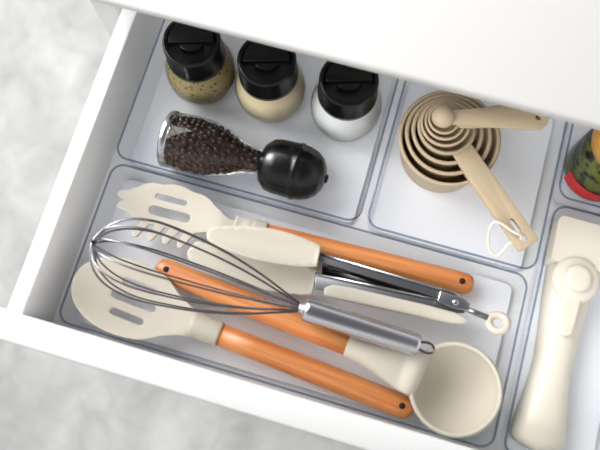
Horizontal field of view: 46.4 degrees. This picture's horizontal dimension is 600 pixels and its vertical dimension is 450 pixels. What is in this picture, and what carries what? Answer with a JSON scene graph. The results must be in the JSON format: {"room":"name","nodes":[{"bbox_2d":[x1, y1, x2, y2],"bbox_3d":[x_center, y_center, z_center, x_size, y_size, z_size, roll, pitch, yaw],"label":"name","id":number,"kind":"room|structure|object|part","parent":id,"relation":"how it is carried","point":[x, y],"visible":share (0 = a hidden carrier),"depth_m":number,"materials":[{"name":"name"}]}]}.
{"room":"kitchen","nodes":[
{"label":"kitchen","id":0,"kind":"room"},
{"bbox_2d":[0,0,363,449],"bbox_3d":[0.015,0.182,1.327,6.000,0.001,6.000,16,77,5],"label":"floor","id":1,"kind":"structure","parent":0,"point":[52,52],"depth_m":1.33,"materials":[{"name":"concrete"}]},
{"bbox_2d":[90,0,122,36],"bbox_3d":[0.194,-0.264,0.976,0.580,0.885,0.581,15,77,5],"label":"base cabinet","id":2,"kind":"object","parent":1,"relation":"on","point":[109,15],"visible":0.05,"depth_m":0.57,"materials":[{"name":"white paint"}]},
{"bbox_2d":[117,19,398,222],"bbox_3d":[-0.031,-0.091,0.576,0.201,0.030,0.144,15,77,5],"label":"tray","id":3,"kind":"object","parent":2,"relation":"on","point":[347,164],"visible":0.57,"depth_m":0.58,"materials":[{"name":"clear plastic"}]},
{"bbox_2d":[162,21,236,106],"bbox_3d":[-0.082,-0.132,0.562,0.058,0.070,0.058,15,77,5],"label":"spice jar","id":4,"kind":"object","parent":3,"relation":"on","point":[200,66],"visible":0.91,"depth_m":0.54,"materials":[{"name":"clear glass"}]},
{"bbox_3d":[-0.082,-0.137,0.541,0.046,0.026,0.046,15,77,5],"label":"lid","id":5,"kind":"part","parent":4,"relation":"part of","materials":[{"name":"black plastic"}]},
{"bbox_2d":[157,110,328,199],"bbox_3d":[-0.042,-0.052,0.553,0.134,0.047,0.049,15,77,5],"label":"pepper grinder","id":6,"kind":"object","parent":3,"relation":"on","point":[196,145],"visible":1,"depth_m":0.54,"materials":[{"name":"clear glass"}]},
{"bbox_3d":[-0.067,-0.059,0.556,0.081,0.047,0.047,15,77,5],"label":"glass","id":7,"kind":"part","parent":6,"relation":"part of","materials":[{"name":"clear glass"}]},
{"bbox_2d":[235,40,305,123],"bbox_3d":[-0.024,-0.116,0.557,0.058,0.070,0.058,15,77,5],"label":"spice jar","id":8,"kind":"object","parent":3,"relation":"on","point":[270,82],"visible":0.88,"depth_m":0.53,"materials":[{"name":"clear glass"}]},
{"bbox_3d":[-0.025,-0.121,0.536,0.046,0.026,0.046,15,77,5],"label":"lid","id":9,"kind":"part","parent":8,"relation":"part of","materials":[{"name":"black plastic"}]},
{"bbox_2d":[310,61,381,142],"bbox_3d":[0.037,-0.100,0.552,0.058,0.070,0.058,15,77,5],"label":"spice jar","id":10,"kind":"object","parent":3,"relation":"on","point":[346,101],"visible":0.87,"depth_m":0.52,"materials":[{"name":"clear glass"}]},
{"bbox_3d":[0.037,-0.105,0.531,0.046,0.026,0.046,15,77,5],"label":"lid","id":11,"kind":"part","parent":10,"relation":"part of","materials":[{"name":"black plastic"}]},
{"bbox_2d":[59,164,527,447],"bbox_3d":[-0.005,0.059,0.539,0.334,0.030,0.131,15,77,5],"label":"tray","id":12,"kind":"object","parent":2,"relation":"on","point":[487,296],"visible":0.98,"depth_m":0.55,"materials":[{"name":"clear plastic"}]},
{"bbox_2d":[71,256,413,418],"bbox_3d":[-0.041,0.082,0.529,0.272,0.030,0.058,15,77,5],"label":"slotted spoon","id":13,"kind":"object","parent":12,"relation":"on","point":[91,297],"visible":0.89,"depth_m":0.52,"materials":[{"name":"brown wood"}]},
{"bbox_3d":[0.011,0.110,0.522,0.155,0.018,0.018,21,78,2],"label":"wooden handle","id":14,"kind":"part","parent":13,"relation":"part of","materials":[{"name":"orange wood"}]},
{"bbox_2d":[117,183,473,294],"bbox_3d":[-0.008,0.020,0.547,0.288,0.024,0.049,15,77,5],"label":"server","id":15,"kind":"object","parent":12,"relation":"in","point":[138,201],"visible":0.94,"depth_m":0.55,"materials":[{"name":"beige plastic"}]},
{"bbox_3d":[0.053,0.027,0.545,0.166,0.018,0.018,14,77,3],"label":"wooden handle","id":16,"kind":"part","parent":15,"relation":"part of","materials":[{"name":"orange wood"}]},
{"bbox_2d":[155,259,502,437],"bbox_3d":[0.013,0.093,0.524,0.274,0.035,0.068,15,77,5],"label":"ladle","id":17,"kind":"object","parent":12,"relation":"in","point":[456,390],"visible":0.94,"depth_m":0.52,"materials":[{"name":"beige plastic"}]},
{"bbox_3d":[-0.037,0.060,0.530,0.160,0.018,0.018,21,78,10],"label":"wooden handle","id":18,"kind":"part","parent":17,"relation":"part of","materials":[{"name":"orange wood"}]},
{"bbox_2d":[89,218,434,355],"bbox_3d":[-0.026,0.048,0.494,0.256,0.052,0.060,15,77,5],"label":"whisk","id":19,"kind":"object","parent":17,"relation":"on","point":[330,317],"visible":1,"depth_m":0.49,"materials":[{"name":"silver metal"}]},
{"bbox_3d":[0.042,0.072,0.500,0.090,0.017,0.017,18,77,0],"label":"steel handle","id":20,"kind":"part","parent":19,"relation":"part of","materials":[{"name":"silver metal"}]},
{"bbox_2d":[409,341,502,437],"bbox_3d":[0.112,0.121,0.517,0.068,0.032,0.068,15,77,5],"label":"bowl","id":21,"kind":"object","parent":17,"relation":"on","point":[459,394],"depth_m":0.52,"materials":[{"name":"beige plastic"}]},
{"bbox_2d":[187,225,510,334],"bbox_3d":[0.035,0.043,0.527,0.248,0.020,0.046,15,77,5],"label":"tongs","id":22,"kind":"object","parent":12,"relation":"on","point":[288,260],"visible":0.96,"depth_m":0.53,"materials":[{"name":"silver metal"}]},
{"bbox_3d":[0.067,0.040,0.527,0.115,0.002,0.010,15,77,5],"label":"arm","id":23,"kind":"part","parent":22,"relation":"part of","materials":[{"name":"silver metal"}]},
{"bbox_3d":[0.066,0.054,0.527,0.116,0.002,0.019,15,77,5],"label":"arm","id":24,"kind":"part","parent":22,"relation":"part of","materials":[{"name":"silver metal"}]},
{"bbox_2d":[0,8,599,449],"bbox_3d":[0.104,-0.062,0.582,0.576,0.150,0.480,15,77,5],"label":"drawer","id":25,"kind":"object","parent":2,"relation":"in","point":[31,319],"visible":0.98,"depth_m":0.54,"materials":[{"name":"white wood"}]},
{"bbox_3d":[0.040,0.153,0.532,0.576,0.150,0.020,15,77,5],"label":"panel","id":26,"kind":"part","parent":25,"relation":"part of","materials":[{"name":"white paint"}]},
{"bbox_2d":[92,0,599,129],"bbox_3d":[0.190,-0.384,0.544,0.588,0.008,0.627,15,77,5],"label":"countertop","id":27,"kind":"structure","parent":2,"relation":"on","point":[540,57],"depth_m":0.48,"materials":[{"name":"white"}]},
{"bbox_2d":[368,81,567,268],"bbox_3d":[0.134,-0.045,0.562,0.133,0.030,0.144,15,77,5],"label":"tray","id":28,"kind":"object","parent":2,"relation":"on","point":[458,221],"visible":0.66,"depth_m":0.57,"materials":[{"name":"clear plastic"}]},
{"bbox_2d":[398,90,537,256],"bbox_3d":[0.122,-0.036,0.543,0.079,0.053,0.138,-15,77,-2],"label":"cups","id":29,"kind":"object","parent":28,"relation":"on","point":[433,168],"visible":0.88,"depth_m":0.53,"materials":[{"name":"beige plastic"}]},
{"bbox_2d":[417,99,476,159],"bbox_3d":[0.111,-0.071,0.541,0.045,0.026,0.045,15,77,5],"label":"cup","id":30,"kind":"object","parent":29,"relation":"on","point":[440,153],"depth_m":0.53,"materials":[{"name":"beige plastic"}]},
{"bbox_2d":[421,100,548,146],"bbox_3d":[0.137,-0.076,0.519,0.095,0.030,0.037,-1,76,1],"label":"spoons","id":31,"kind":"object","parent":29,"relation":"on","point":[444,123],"visible":0.91,"depth_m":0.51,"materials":[{"name":"beige plastic"}]},
{"bbox_2d":[431,106,454,127],"bbox_3d":[0.105,-0.080,0.509,0.017,0.008,0.017,15,77,5],"label":"bowl","id":32,"kind":"object","parent":31,"relation":"on","point":[442,116],"depth_m":0.51,"materials":[{"name":"beige plastic"}]},
{"bbox_2d":[428,104,458,134],"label":"bowl","id":33,"kind":"object","parent":31,"relation":"on","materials":[{"name":"beige plastic"}]},
{"bbox_2d":[425,102,463,140],"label":"bowl","id":34,"kind":"object","parent":31,"relation":"on","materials":[{"name":"beige plastic"}]},
{"bbox_2d":[421,100,469,146],"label":"bowl","id":35,"kind":"object","parent":31,"relation":"on","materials":[{"name":"beige plastic"}]},
{"bbox_3d":[0.148,-0.080,0.516,0.066,0.002,0.034,15,77,5],"label":"handle","id":36,"kind":"part","parent":31,"relation":"part of","materials":[{"name":"beige plastic"}]},
{"bbox_3d":[0.146,-0.079,0.513,0.069,0.002,0.030,15,77,5],"label":"handle","id":37,"kind":"part","parent":31,"relation":"part of","materials":[{"name":"beige plastic"}]},
{"bbox_3d":[0.146,-0.018,0.520,0.069,0.002,0.065,15,77,5],"label":"cup handle","id":38,"kind":"part","parent":29,"relation":"part of","materials":[{"name":"beige plastic"}]},
{"bbox_3d":[0.149,-0.014,0.522,0.064,0.002,0.060,15,77,5],"label":"cup handle","id":39,"kind":"part","parent":29,"relation":"part of","materials":[{"name":"beige plastic"}]},
{"bbox_3d":[0.144,-0.021,0.518,0.074,0.002,0.071,15,77,5],"label":"cup handle","id":40,"kind":"part","parent":29,"relation":"part of","materials":[{"name":"beige plastic"}]},
{"bbox_3d":[0.152,-0.011,0.524,0.058,0.002,0.054,15,77,5],"label":"cup handle","id":41,"kind":"part","parent":29,"relation":"part of","materials":[{"name":"beige plastic"}]},
{"bbox_3d":[0.149,0.011,0.513,0.025,0.017,0.023,15,77,5],"label":"ring cord","id":42,"kind":"part","parent":29,"relation":"part of","materials":[{"name":"white fabric"}]},
{"bbox_2d":[501,206,599,449],"bbox_3d":[0.207,0.086,0.529,0.078,0.030,0.192,15,77,5],"label":"tray","id":43,"kind":"object","parent":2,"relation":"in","point":[583,417],"visible":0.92,"depth_m":0.53,"materials":[{"name":"clear plastic"}]},
{"bbox_2d":[509,216,599,449],"bbox_3d":[0.199,0.082,0.524,0.048,0.032,0.175,15,77,5],"label":"can opener","id":44,"kind":"object","parent":43,"relation":"in","point":[572,260],"visible":0.98,"depth_m":0.52,"materials":[{"name":"beige plastic"}]},
{"bbox_3d":[0.200,0.064,0.520,0.015,0.004,0.038,15,77,5],"label":"lever","id":45,"kind":"part","parent":44,"relation":"part of","materials":[{"name":"beige plastic"}]},
{"bbox_2d":[554,123,599,213],"bbox_3d":[0.256,-0.074,0.566,0.080,0.030,0.141,15,77,5],"label":"tray","id":46,"kind":"object","parent":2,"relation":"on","point":[563,194],"visible":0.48,"depth_m":0.57,"materials":[{"name":"clear plastic"}]},
{"bbox_2d":[562,128,599,201],"bbox_3d":[0.238,-0.052,0.533,0.054,0.077,0.054,15,77,5],"label":"pickle jar","id":47,"kind":"object","parent":46,"relation":"on","point":[581,173],"visible":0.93,"depth_m":0.54,"materials":[{"name":"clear glass"}]},
{"bbox_3d":[0.238,-0.060,0.502,0.052,0.015,0.052,15,77,5],"label":"twist lid","id":48,"kind":"part","parent":47,"relation":"part of","materials":[{"name":"yellow metal"}]}
]}

